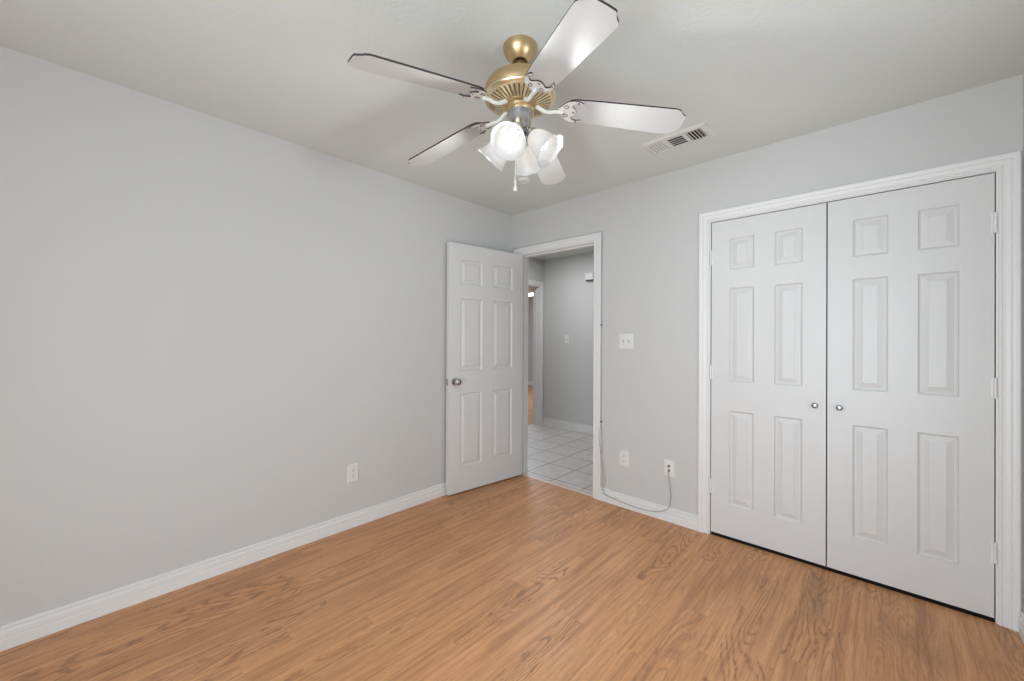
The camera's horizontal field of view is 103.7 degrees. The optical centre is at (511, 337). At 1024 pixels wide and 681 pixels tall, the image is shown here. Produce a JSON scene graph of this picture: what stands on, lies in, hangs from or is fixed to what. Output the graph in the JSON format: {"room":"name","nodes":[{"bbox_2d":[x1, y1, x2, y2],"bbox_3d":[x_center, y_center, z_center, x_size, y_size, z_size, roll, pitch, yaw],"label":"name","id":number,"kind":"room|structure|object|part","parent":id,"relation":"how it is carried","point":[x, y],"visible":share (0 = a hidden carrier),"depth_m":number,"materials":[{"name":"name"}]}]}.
{"room":"empty bedroom","nodes":[
{"label":"empty bedroom","id":0,"kind":"room"},
{"bbox_2d":[0,46,511,625],"bbox_3d":[-1.397,0.050,2.433,0.120,2.440,3.950,0,0,43],"label":"wall","id":1,"kind":"structure","parent":0,"point":[206,320],"depth_m":2.05,"materials":[{"name":"grey paint"}]},
{"bbox_2d":[0,482,445,651],"bbox_3d":[-1.353,1.222,2.384,0.014,0.097,3.950,0,0,43],"label":"baseboard","id":2,"kind":"structure","parent":1,"relation":"attached to","point":[25,630],"depth_m":2.05,"materials":[{"name":"white paint"}]},
{"bbox_2d":[347,463,357,482],"bbox_3d":[-1.066,0.911,2.698,0.009,0.120,0.076,0,0,43],"label":"power outlet","id":3,"kind":"object","parent":1,"relation":"attached to","point":[352,469],"visible":1,"depth_m":2.69,"materials":[{"name":"white plastic"}]},
{"bbox_2d":[0,385,1023,680],"bbox_3d":[-0.096,1.336,5.090,8.182,0.100,9.870,0,0,43],"label":"floor","id":4,"kind":"structure","parent":0,"point":[520,577],"depth_m":1.85,"materials":[{"name":"laminate"}]},
{"bbox_2d":[521,473,592,496],"bbox_3d":[0.378,1.280,3.514,0.790,0.006,0.050,0,0,43],"label":"threshold","id":5,"kind":"object","parent":4,"relation":"on","point":[524,474],"visible":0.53,"depth_m":3.48,"materials":[{"name":"beige wood"}]},
{"bbox_2d":[0,0,1023,259],"bbox_3d":[0.019,-1.213,2.427,4.402,0.100,6.090,0,0,43],"label":"ceiling","id":6,"kind":"structure","parent":0,"point":[758,73],"depth_m":1.71,"materials":[{"name":"white paint"}]},
{"bbox_2d":[348,0,685,191],"bbox_3d":[-0.007,-0.882,1.627,1.222,0.568,1.245,0,0,43],"label":"ceiling fan","id":7,"kind":"object","parent":6,"relation":"hanging from","point":[520,91],"visible":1,"depth_m":1.54,"materials":[{"name":"white wood"}]},
{"bbox_3d":[-0.309,-0.887,1.375,0.466,0.080,0.131,0,0,-35],"label":"blade","id":8,"kind":"part","parent":7,"relation":"part of","materials":[{"name":"grey wood"}]},
{"bbox_3d":[-0.302,-0.885,1.864,0.466,0.080,0.131,0,0,37],"label":"blade","id":9,"kind":"part","parent":7,"relation":"part of","materials":[{"name":"grey wood"}]},
{"bbox_3d":[-0.052,-0.765,1.645,0.141,0.114,0.141,47,15,15],"label":"lamp shade","id":10,"kind":"part","parent":7,"relation":"part of","materials":[{"name":"white glass"}]},
{"bbox_3d":[-0.063,-0.916,1.548,0.120,0.043,0.016,0,0,-35],"label":"bracket arm","id":11,"kind":"part","parent":7,"relation":"part of","materials":[{"name":"white metal"}]},
{"bbox_3d":[-0.061,-0.916,1.684,0.120,0.043,0.016,0,0,37],"label":"bracket arm","id":12,"kind":"part","parent":7,"relation":"part of","materials":[{"name":"white metal"}]},
{"bbox_3d":[-0.001,-0.765,1.531,0.141,0.114,0.141,0,-45,21],"label":"lamp shade","id":13,"kind":"part","parent":7,"relation":"part of","materials":[{"name":"white glass"}]},
{"bbox_3d":[0.002,-0.774,1.539,0.049,0.049,0.081,0,45,21],"label":"light bulb","id":14,"kind":"part","parent":7,"relation":"part of","materials":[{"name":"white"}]},
{"bbox_2d":[488,82,551,118],"bbox_3d":[0.032,-0.936,1.615,0.254,0.023,0.254,0,0,-29],"label":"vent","id":15,"kind":"object","parent":7,"relation":"attached to","point":[508,93],"depth_m":1.56,"materials":[{"name":"gold metal"}]},
{"bbox_3d":[0.062,-0.764,1.697,0.141,0.114,0.141,0,45,21],"label":"lamp shade","id":16,"kind":"part","parent":7,"relation":"part of","materials":[{"name":"white glass"}]},
{"bbox_3d":[0.066,-0.912,1.512,0.016,0.043,0.120,0,2,-19],"label":"bracket arm","id":17,"kind":"part","parent":7,"relation":"part of","materials":[{"name":"white metal"}]},
{"bbox_3d":[0.114,-0.764,1.582,0.141,0.114,0.141,-47,-15,14],"label":"lamp shade","id":18,"kind":"part","parent":7,"relation":"part of","materials":[{"name":"white glass"}]},
{"bbox_3d":[0.147,-0.915,1.613,0.120,0.043,0.016,0,0,1],"label":"bracket arm","id":19,"kind":"part","parent":7,"relation":"part of","materials":[{"name":"white metal"}]},
{"bbox_3d":[0.166,-0.883,2.008,0.131,0.080,0.466,0,0,19],"label":"blade","id":20,"kind":"part","parent":7,"relation":"part of","materials":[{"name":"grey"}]},
{"bbox_3d":[0.161,-0.872,1.228,0.131,0.080,0.466,0,2,-19],"label":"blade","id":21,"kind":"part","parent":7,"relation":"part of","materials":[{"name":"grey wood"}]},
{"bbox_3d":[0.447,-0.883,1.608,0.466,0.080,0.131,0,0,1],"label":"blade","id":22,"kind":"part","parent":7,"relation":"part of","materials":[{"name":"grey wood"}]},
{"bbox_2d":[517,177,530,183],"bbox_3d":[0.088,-1.151,2.969,0.100,0.019,0.100,0,0,43],"label":"smoke detector","id":23,"kind":"object","parent":6,"relation":"attached to","point":[523,180],"visible":1,"depth_m":2.95,"materials":[{"name":"white plastic"}]},
{"bbox_2d":[641,122,716,155],"bbox_3d":[0.974,-1.152,2.361,0.366,0.012,0.196,0,0,45],"label":"ceiling vent","id":24,"kind":"object","parent":6,"relation":"in","point":[702,131],"visible":1,"depth_m":2.34,"materials":[{"name":"white metal"}]},
{"bbox_2d":[528,296,532,380],"bbox_3d":[-0.288,0.075,8.119,3.780,2.440,5.700,0,0,43],"label":"wall","id":25,"kind":"structure","parent":0,"point":[530,298],"depth_m":11.00,"materials":[{"name":"grey paint"}]},
{"bbox_2d":[529,257,543,407],"bbox_3d":[-0.216,0.066,5.327,0.120,2.440,1.900,0,0,43],"label":"wall","id":26,"kind":"structure","parent":0,"point":[536,266],"depth_m":5.91,"materials":[{"name":"grey paint"}]},
{"bbox_2d":[528,280,542,424],"bbox_3d":[0.105,0.237,5.662,0.136,2.105,0.899,0,0,43],"label":"door frame","id":27,"kind":"structure","parent":26,"relation":"attached to","point":[537,286],"depth_m":5.93,"materials":[{"name":"white paint"}]},
{"bbox_2d":[543,252,593,425],"bbox_3d":[1.424,0.074,5.184,2.720,2.440,0.120,0,0,43],"label":"wall","id":28,"kind":"structure","parent":0,"point":[568,297],"depth_m":5.67,"materials":[{"name":"grey paint"}]},
{"bbox_2d":[565,335,568,342],"bbox_3d":[0.773,0.030,5.692,0.076,0.118,0.020,0,0,43],"label":"light switch","id":29,"kind":"object","parent":28,"relation":"attached to","point":[566,336],"visible":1,"depth_m":5.69,"materials":[{"name":"white plastic"}]},
{"bbox_2d":[543,418,592,433],"bbox_3d":[1.416,1.246,5.091,2.600,0.097,0.014,0,0,43],"label":"baseboard","id":30,"kind":"structure","parent":28,"relation":"attached to","point":[546,421],"depth_m":5.66,"materials":[{"name":"white paint"}]},
{"bbox_2d":[585,272,593,280],"bbox_3d":[1.049,-0.814,5.426,0.120,0.107,0.045,0,0,43],"label":"sensor","id":31,"kind":"object","parent":28,"relation":"attached to","point":[588,276],"visible":0.84,"depth_m":5.40,"materials":[{"name":"white plastic"}]},
{"bbox_2d":[511,74,1022,610],"bbox_3d":[0.750,0.064,3.219,4.162,2.440,0.120,0,0,43],"label":"wall","id":32,"kind":"structure","parent":0,"point":[649,227],"depth_m":2.77,"materials":[{"name":"grey paint"}]},
{"bbox_2d":[446,242,522,494],"bbox_3d":[-0.219,0.252,3.482,0.804,2.031,0.164,0,0,-40],"label":"door","id":33,"kind":"structure","parent":32,"relation":"in","point":[485,286],"depth_m":3.43,"materials":[{"name":"white paint"}]},
{"bbox_3d":[-0.441,0.361,3.228,0.064,0.064,0.064,0,0,-40],"label":"knob","id":34,"kind":"part","parent":33,"relation":"part of","materials":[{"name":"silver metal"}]},
{"bbox_2d":[514,232,601,499],"bbox_3d":[0.398,0.226,3.533,0.932,2.114,0.136,0,0,43],"label":"door frame","id":35,"kind":"structure","parent":32,"relation":"attached to","point":[595,239],"depth_m":3.24,"materials":[{"name":"white paint"}]},
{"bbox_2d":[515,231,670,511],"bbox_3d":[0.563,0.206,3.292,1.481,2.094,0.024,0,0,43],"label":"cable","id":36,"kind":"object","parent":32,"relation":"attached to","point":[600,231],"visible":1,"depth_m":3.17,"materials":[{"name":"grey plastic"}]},
{"bbox_2d":[620,450,628,466],"bbox_3d":[0.846,0.916,3.035,0.076,0.120,0.009,0,0,43],"label":"power outlet","id":37,"kind":"object","parent":32,"relation":"attached to","point":[624,455],"visible":1,"depth_m":3.03,"materials":[{"name":"white plastic"}]},
{"bbox_2d":[619,333,632,348],"bbox_3d":[0.855,0.032,3.026,0.116,0.118,0.020,0,0,43],"label":"light switch","id":38,"kind":"object","parent":32,"relation":"attached to","point":[625,340],"visible":1,"depth_m":3.03,"materials":[{"name":"white plastic"}]},
{"bbox_2d":[600,488,697,530],"bbox_3d":[0.965,1.235,2.919,0.744,0.097,0.014,0,0,43],"label":"baseboard","id":39,"kind":"structure","parent":32,"relation":"attached to","point":[688,520],"depth_m":2.88,"materials":[{"name":"white paint"}]},
{"bbox_2d":[664,459,673,477],"bbox_3d":[1.093,0.916,2.802,0.072,0.116,0.016,0,0,43],"label":"cable jack","id":40,"kind":"object","parent":32,"relation":"attached to","point":[668,464],"visible":1,"depth_m":2.80,"materials":[{"name":"white plastic"}]},
{"bbox_2d":[709,203,826,565],"bbox_3d":[1.519,0.260,2.432,0.602,2.011,0.066,0,0,43],"label":"door","id":41,"kind":"structure","parent":32,"relation":"in","point":[768,367],"depth_m":2.40,"materials":[{"name":"white paint"}]},
{"bbox_2d":[698,150,1021,631],"bbox_3d":[1.774,0.234,2.258,1.344,2.104,0.136,0,0,43],"label":"door frame","id":42,"kind":"structure","parent":32,"relation":"attached to","point":[1007,167],"depth_m":1.80,"materials":[{"name":"white paint"}]},
{"bbox_2d":[827,173,997,617],"bbox_3d":[1.965,0.261,2.018,0.604,2.011,0.066,0,0,43],"label":"door","id":43,"kind":"structure","parent":32,"relation":"in","point":[912,387],"depth_m":1.99,"materials":[{"name":"white paint"}]},
{"bbox_3d":[1.770,0.382,2.174,0.029,0.029,0.031,0,0,43],"label":"knob","id":44,"kind":"part","parent":43,"relation":"part of","materials":[{"name":"silver metal"}]},
{"bbox_2d":[1022,73,1023,611],"bbox_3d":[1.210,0.057,0.565,0.120,2.440,4.750,0,0,43],"label":"wall","id":45,"kind":"structure","parent":0,"point":[1023,73],"depth_m":1.75,"materials":[{"name":"grey paint"}]},
{"bbox_2d":[1018,611,1023,642],"bbox_3d":[0.876,1.226,0.305,0.014,0.097,3.929,0,0,43],"label":"baseboard","id":46,"kind":"structure","parent":45,"relation":"attached to","point":[1021,618],"depth_m":1.72,"materials":[{"name":"white paint"}]}
]}

